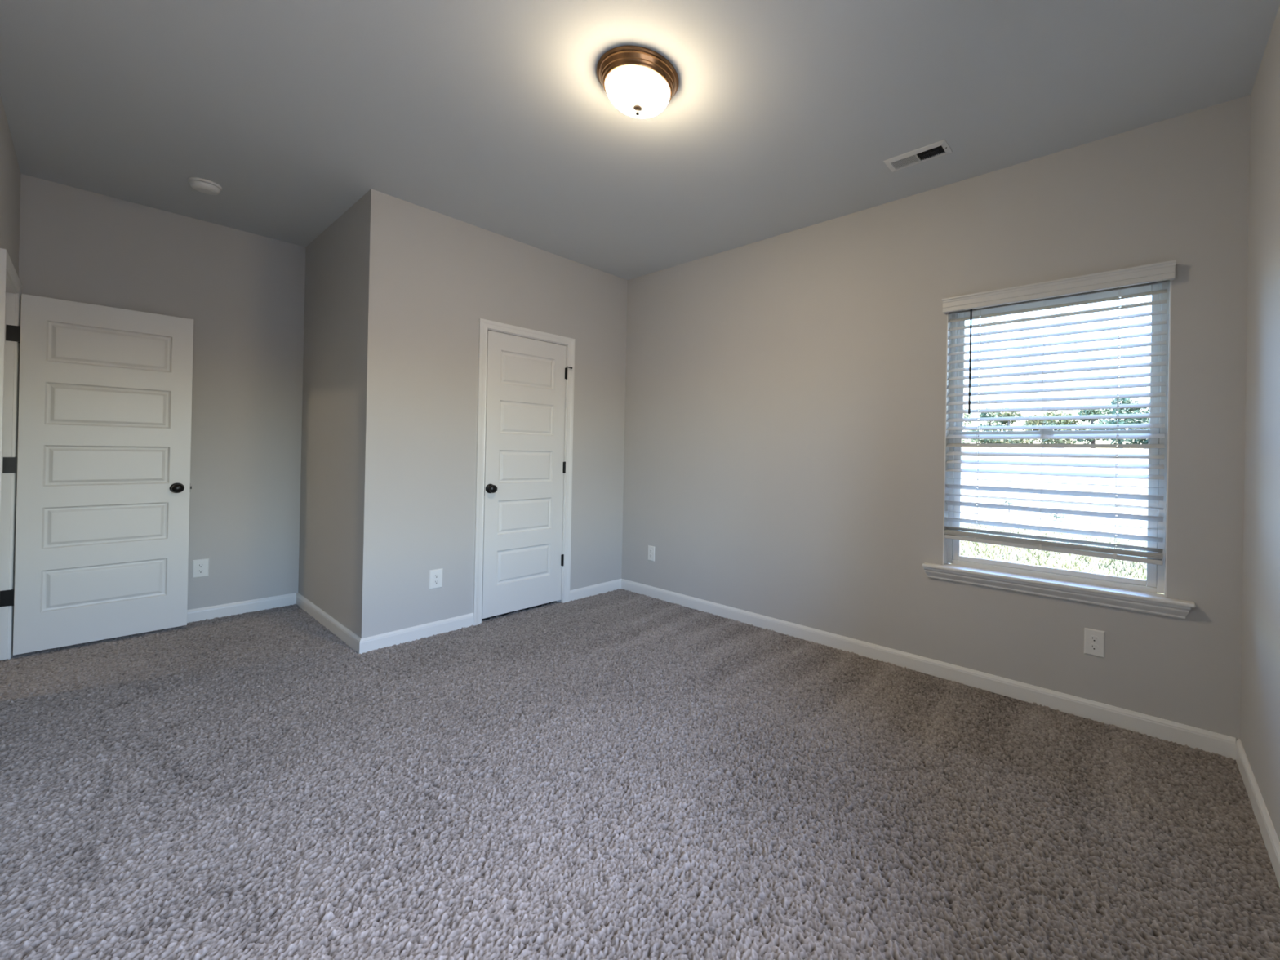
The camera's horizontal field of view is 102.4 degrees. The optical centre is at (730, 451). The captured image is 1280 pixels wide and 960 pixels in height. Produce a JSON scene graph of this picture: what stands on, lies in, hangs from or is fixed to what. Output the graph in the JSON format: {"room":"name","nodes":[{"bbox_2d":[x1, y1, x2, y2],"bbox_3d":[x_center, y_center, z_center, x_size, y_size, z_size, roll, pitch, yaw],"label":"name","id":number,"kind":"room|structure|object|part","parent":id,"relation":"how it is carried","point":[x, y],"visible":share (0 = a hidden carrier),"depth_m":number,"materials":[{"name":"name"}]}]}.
{"room":"empty bedroom","nodes":[
{"label":"empty bedroom","id":0,"kind":"room"},
{"bbox_2d":[0,93,21,276],"bbox_3d":[-1.963,-0.186,1.146,5.529,2.743,0.115,1,0,38],"label":"wall","id":1,"kind":"structure","parent":0,"point":[10,172],"depth_m":2.53,"materials":[{"name":"paint"}]},
{"bbox_2d":[0,248,22,660],"bbox_3d":[-3.723,0.113,2.546,0.872,2.094,0.133,1,0,38],"label":"door frame","id":2,"kind":"structure","parent":1,"relation":"attached to","point":[11,286],"depth_m":2.81,"materials":[{"name":"white paint"}]},
{"bbox_2d":[0,293,193,655],"bbox_3d":[-3.756,0.131,3.057,0.098,2.009,0.718,1,0,38],"label":"door","id":3,"kind":"structure","parent":1,"relation":"in","point":[101,465],"depth_m":3.05,"materials":[{"name":"white paint"}]},
{"bbox_3d":[-3.553,0.237,3.267,0.038,0.057,0.057,1,0,38],"label":"knob","id":4,"kind":"part","parent":3,"relation":"part of","materials":[{"name":"black metal"}]},
{"bbox_2d":[18,173,305,609],"bbox_3d":[-3.957,-0.218,3.201,0.150,2.743,5.827,1,0,38],"label":"wall","id":5,"kind":"structure","parent":0,"point":[242,292],"depth_m":3.56,"materials":[{"name":"paint"}]},
{"bbox_2d":[191,558,208,577],"bbox_3d":[-3.641,0.803,3.494,0.009,0.123,0.079,1,0,38],"label":"wall outlet","id":6,"kind":"object","parent":5,"relation":"attached to","point":[200,566],"visible":1,"depth_m":3.49,"materials":[{"name":"white plastic"}]},
{"bbox_2d":[197,568,204,573],"bbox_3d":[-3.639,0.823,3.492,0.003,0.029,0.034,1,0,38],"label":"receptacle","id":7,"kind":"object","parent":6,"relation":"attached to","point":[199,571],"depth_m":3.49,"materials":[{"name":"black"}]},
{"bbox_2d":[197,563,204,568],"bbox_3d":[-3.639,0.784,3.492,0.003,0.029,0.034,1,0,38],"label":"receptacle","id":8,"kind":"object","parent":6,"relation":"attached to","point":[199,565],"depth_m":3.49,"materials":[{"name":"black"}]},
{"bbox_2d":[186,592,296,622],"bbox_3d":[-3.716,1.119,3.402,0.013,0.087,1.254,1,0,38],"label":"baseboard","id":9,"kind":"structure","parent":5,"relation":"attached to","point":[260,604],"depth_m":3.65,"materials":[{"name":"white paint"}]},
{"bbox_2d":[297,194,364,633],"bbox_3d":[-2.734,-0.194,3.538,1.349,2.743,0.115,1,0,38],"label":"wall","id":10,"kind":"structure","parent":0,"point":[333,284],"depth_m":3.42,"materials":[{"name":"paint"}]},
{"bbox_2d":[296,592,473,653],"bbox_3d":[-2.548,1.142,3.698,1.477,0.087,0.661,1,0,38],"label":"baseboard","id":11,"kind":"structure","parent":10,"relation":"attached to","point":[360,645],"depth_m":3.25,"materials":[{"name":"white paint"}]},
{"bbox_2d":[355,188,627,638],"bbox_3d":[-1.592,-0.171,3.801,0.115,2.743,1.947,1,0,38],"label":"wall","id":12,"kind":"structure","parent":0,"point":[429,277],"depth_m":3.35,"materials":[{"name":"paint"}]},
{"bbox_2d":[429,568,442,589],"bbox_3d":[-1.916,0.831,3.313,0.009,0.123,0.079,1,0,38],"label":"wall outlet","id":13,"kind":"object","parent":12,"relation":"attached to","point":[435,575],"visible":1,"depth_m":3.31,"materials":[{"name":"white plastic"}]},
{"bbox_2d":[433,579,439,584],"bbox_3d":[-1.915,0.850,3.311,0.003,0.029,0.034,1,0,38],"label":"receptacle","id":14,"kind":"object","parent":13,"relation":"attached to","point":[435,581],"depth_m":3.31,"materials":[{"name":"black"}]},
{"bbox_2d":[433,573,439,578],"bbox_3d":[-1.914,0.811,3.312,0.003,0.029,0.034,1,0,38],"label":"receptacle","id":15,"kind":"object","parent":13,"relation":"attached to","point":[435,575],"depth_m":3.31,"materials":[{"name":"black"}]},
{"bbox_2d":[472,318,574,626],"bbox_3d":[-1.559,0.146,3.837,0.133,2.119,0.759,1,0,38],"label":"door frame","id":16,"kind":"structure","parent":12,"relation":"attached to","point":[485,325],"depth_m":3.64,"materials":[{"name":"white paint"}]},
{"bbox_2d":[481,330,572,618],"bbox_3d":[-1.501,0.166,3.814,0.098,2.025,0.662,1,0,38],"label":"door","id":17,"kind":"structure","parent":12,"relation":"in","point":[525,465],"depth_m":3.79,"materials":[{"name":"white paint"}]},
{"bbox_3d":[-1.663,0.262,3.563,0.038,0.057,0.057,1,0,38],"label":"knob","id":18,"kind":"part","parent":17,"relation":"part of","materials":[{"name":"black metal"}]},
{"bbox_2d":[569,578,622,600],"bbox_3d":[-1.131,1.171,4.308,0.013,0.087,0.542,1,0,38],"label":"baseboard","id":19,"kind":"structure","parent":12,"relation":"attached to","point":[581,593],"depth_m":4.29,"materials":[{"name":"white paint"}]},
{"bbox_2d":[0,588,1279,959],"bbox_3d":[-1.821,1.360,1.479,5.679,0.359,6.127,1,0,38],"label":"floor","id":20,"kind":"structure","parent":0,"point":[620,774],"depth_m":1.74,"materials":[{"name":"carpet"}]},
{"bbox_2d":[0,0,1279,279],"bbox_3d":[-1.763,-1.628,1.488,5.679,0.150,6.127,1,0,38],"label":"ceiling","id":21,"kind":"structure","parent":0,"point":[495,116],"depth_m":2.20,"materials":[{"name":"white paint"}]},
{"bbox_2d":[187,177,222,195],"bbox_3d":[-3.082,-1.551,2.982,0.140,0.046,0.140,1,0,38],"label":"smoke detector","id":22,"kind":"object","parent":21,"relation":"attached to","point":[202,185],"visible":1,"depth_m":2.95,"materials":[{"name":"white plastic"}]},
{"bbox_2d":[596,45,679,118],"bbox_3d":[-0.375,-1.446,2.067,0.328,0.157,0.328,1,0,38],"label":"ceiling light","id":23,"kind":"object","parent":21,"relation":"attached to","point":[640,82],"visible":1,"depth_m":1.98,"materials":[{"name":"white glass"}]},
{"bbox_3d":[-0.375,-1.442,2.067,0.261,0.085,0.261,1,0,38],"label":"lamp shade","id":24,"kind":"part","parent":23,"relation":"part of","materials":[{"name":"white glass"}]},
{"bbox_2d":[883,139,951,172],"bbox_3d":[0.949,-1.492,2.577,0.304,0.010,0.125,1,0,38],"label":"ceiling vent","id":25,"kind":"object","parent":21,"relation":"in","point":[939,148],"visible":1,"depth_m":2.56,"materials":[{"name":"white metal"}]},
{"bbox_2d":[621,94,1250,741],"bbox_3d":[0.065,-0.139,3.826,5.679,2.743,0.150,1,0,38],"label":"wall","id":26,"kind":"structure","parent":0,"point":[784,453],"depth_m":2.94,"materials":[{"name":"paint"}]},
{"bbox_2d":[648,545,654,561],"bbox_3d":[-0.667,0.860,4.286,0.079,0.123,0.009,1,0,38],"label":"wall outlet","id":27,"kind":"object","parent":26,"relation":"attached to","point":[651,548],"visible":1,"depth_m":4.28,"materials":[{"name":"white plastic"}]},
{"bbox_2d":[621,578,1235,759],"bbox_3d":[0.562,1.201,3.303,3.889,0.087,0.013,1,0,38],"label":"baseboard","id":28,"kind":"structure","parent":26,"relation":"attached to","point":[1193,737],"depth_m":2.68,"materials":[{"name":"white paint"}]},
{"bbox_2d":[942,280,1171,597],"bbox_3d":[1.615,-0.080,2.596,0.947,1.473,0.150,1,0,38],"label":"window","id":29,"kind":"structure","parent":26,"relation":"in","point":[1155,581],"depth_m":2.47,"materials":[{"name":"white plastic"}]},
{"bbox_3d":[1.618,0.255,2.607,0.885,0.722,0.025,1,0,38],"label":"sash","id":30,"kind":"part","parent":29,"relation":"part of","materials":[{"name":"white plastic"}]},
{"bbox_3d":[1.653,-0.425,2.637,0.885,0.720,0.028,1,0,38],"label":"sash","id":31,"kind":"part","parent":29,"relation":"part of","materials":[{"name":"white plastic"}]},
{"bbox_2d":[942,259,1176,564],"bbox_3d":[1.570,-0.168,2.541,0.972,1.335,0.107,1,0,38],"label":"window blind","id":32,"kind":"object","parent":29,"relation":"attached to","point":[1157,273],"visible":1,"depth_m":2.51,"materials":[{"name":"white plastic"}]},
{"bbox_3d":[1.345,-0.160,2.752,0.006,1.257,0.056,1,0,38],"label":"ladder cord","id":33,"kind":"part","parent":32,"relation":"part of","materials":[{"name":"white fabric"}]},
{"bbox_3d":[1.580,-0.155,2.566,0.001,1.257,0.056,1,0,38],"label":"ladder cord","id":34,"kind":"part","parent":32,"relation":"part of","materials":[{"name":"white fabric"}]},
{"bbox_3d":[1.572,0.484,2.560,0.927,0.031,0.052,1,0,38],"label":"rail","id":35,"kind":"part","parent":32,"relation":"part of","materials":[{"name":"white plastic"}]},
{"bbox_3d":[1.815,-0.151,2.379,0.006,1.257,0.056,1,0,38],"label":"ladder cord","id":36,"kind":"part","parent":32,"relation":"part of","materials":[{"name":"white fabric"}]},
{"bbox_2d":[922,562,1195,618],"bbox_3d":[1.557,0.678,2.544,1.136,0.080,0.122,1,0,38],"label":"window sill","id":37,"kind":"structure","parent":26,"relation":"attached to","point":[1155,603],"depth_m":2.45,"materials":[{"name":"white paint"}]},
{"bbox_2d":[1084,627,1105,657],"bbox_3d":[1.718,0.902,2.396,0.079,0.123,0.009,1,0,38],"label":"wall outlet","id":38,"kind":"object","parent":26,"relation":"attached to","point":[1094,640],"visible":1,"depth_m":2.39,"materials":[{"name":"white plastic"}]},
{"bbox_2d":[1089,643,1098,650],"bbox_3d":[1.716,0.922,2.393,0.034,0.029,0.003,1,0,38],"label":"receptacle","id":39,"kind":"object","parent":38,"relation":"attached to","point":[1093,646],"depth_m":2.39,"materials":[{"name":"white plastic"}]},
{"bbox_2d":[1089,635,1098,642],"bbox_3d":[1.716,0.883,2.393,0.034,0.029,0.003,1,0,38],"label":"receptacle","id":40,"kind":"object","parent":38,"relation":"attached to","point":[1093,638],"depth_m":2.39,"materials":[{"name":"white plastic"}]},
{"bbox_2d":[1240,4,1279,841],"bbox_3d":[0.375,-0.144,-0.234,0.150,2.743,5.827,1,0,38],"label":"wall","id":41,"kind":"structure","parent":0,"point":[1260,714],"depth_m":1.79,"materials":[{"name":"paint"}]},
{"bbox_2d":[1235,738,1279,887],"bbox_3d":[1.093,1.204,0.832,0.013,0.087,3.227,1,0,38],"label":"baseboard","id":42,"kind":"structure","parent":41,"relation":"attached to","point":[1269,836],"depth_m":1.71,"materials":[{"name":"white paint"}]},
{"label":"outside","id":43,"kind":"structure","parent":0,"visible":0},
{"bbox_2d":[960,447,1148,536],"bbox_3d":[30.098,1.024,43.711,320.000,2.600,420.000,1,0,38],"label":"ground","id":44,"kind":"structure","parent":43,"point":[1045,478],"depth_m":25.45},
{"bbox_2d":[962,404,981,443],"bbox_3d":[25.192,-3.286,57.252,5.260,5.927,5.515,1,0,3],"label":"tree","id":45,"kind":"object","parent":44,"relation":"on","point":[966,415],"visible":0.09,"depth_m":56.05,"materials":[{"name":"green plant"}]},
{"bbox_2d":[969,407,1005,443],"bbox_3d":[30.155,-2.696,58.418,4.875,4.954,4.629,1,0,21],"label":"tree","id":46,"kind":"object","parent":44,"relation":"on","point":[993,414],"visible":0.26,"depth_m":58.46,"materials":[{"name":"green plant"}]},
{"bbox_2d":[986,406,1035,448],"bbox_3d":[29.317,-2.498,53.113,4.507,4.497,4.714,1,0,-12],"label":"tree","id":47,"kind":"object","parent":44,"relation":"on","point":[998,414],"visible":0.41,"depth_m":53.16,"materials":[{"name":"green plant"}]},
{"bbox_2d":[1001,500,1020,512],"bbox_3d":[8.342,1.641,15.136,0.559,0.369,0.310,1,0,38],"label":"weed","id":48,"kind":"object","parent":44,"relation":"on","point":[1008,503],"visible":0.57,"depth_m":15.09,"materials":[{"name":"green plant"}]},
{"bbox_2d":[1022,410,1057,448],"bbox_3d":[36.081,-2.458,59.228,4.667,4.707,4.690,1,0,38],"label":"tree","id":49,"kind":"object","parent":44,"relation":"on","point":[1027,422],"visible":0.25,"depth_m":59.08,"materials":[{"name":"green plant"}]},
{"bbox_2d":[1045,512,1065,519],"bbox_3d":[8.634,1.712,13.499,0.446,0.230,0.333,1,0,38],"label":"weed","id":50,"kind":"object","parent":44,"relation":"on","point":[1054,514],"visible":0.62,"depth_m":13.46,"materials":[{"name":"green plant"}]},
{"bbox_2d":[950,522,1164,594],"bbox_3d":[5.207,1.684,8.300,13.600,0.120,7.600,1,0,38],"label":"grass","id":51,"kind":"structure","parent":44,"relation":"on","point":[982,550],"depth_m":8.38,"materials":[{"name":"green plant"}]},
{"bbox_2d":[1038,410,1085,448],"bbox_3d":[33.768,-2.238,52.336,4.887,4.143,4.523,1,0,-24],"label":"tree","id":52,"kind":"object","parent":44,"relation":"on","point":[1060,422],"visible":0.3,"depth_m":51.38,"materials":[{"name":"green plant"}]},
{"bbox_2d":[1067,402,1113,444],"bbox_3d":[39.205,-2.671,54.865,5.286,5.229,4.965,1,0,-6],"label":"tree","id":53,"kind":"object","parent":44,"relation":"on","point":[1108,411],"visible":0.4,"depth_m":54.48,"materials":[{"name":"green plant"}]},
{"bbox_2d":[1090,395,1149,448],"bbox_3d":[36.836,-2.748,47.997,4.755,5.255,4.295,1,0,38],"label":"tree","id":54,"kind":"object","parent":44,"relation":"on","point":[1124,401],"visible":0.39,"depth_m":47.52,"materials":[{"name":"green plant"}]},
{"bbox_2d":[1121,399,1150,448],"bbox_3d":[42.180,-2.781,51.130,4.801,5.539,5.890,1,0,38],"label":"tree","id":55,"kind":"object","parent":44,"relation":"on","point":[1144,420],"visible":0.11,"depth_m":50.95,"materials":[{"name":"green plant"}]}
]}

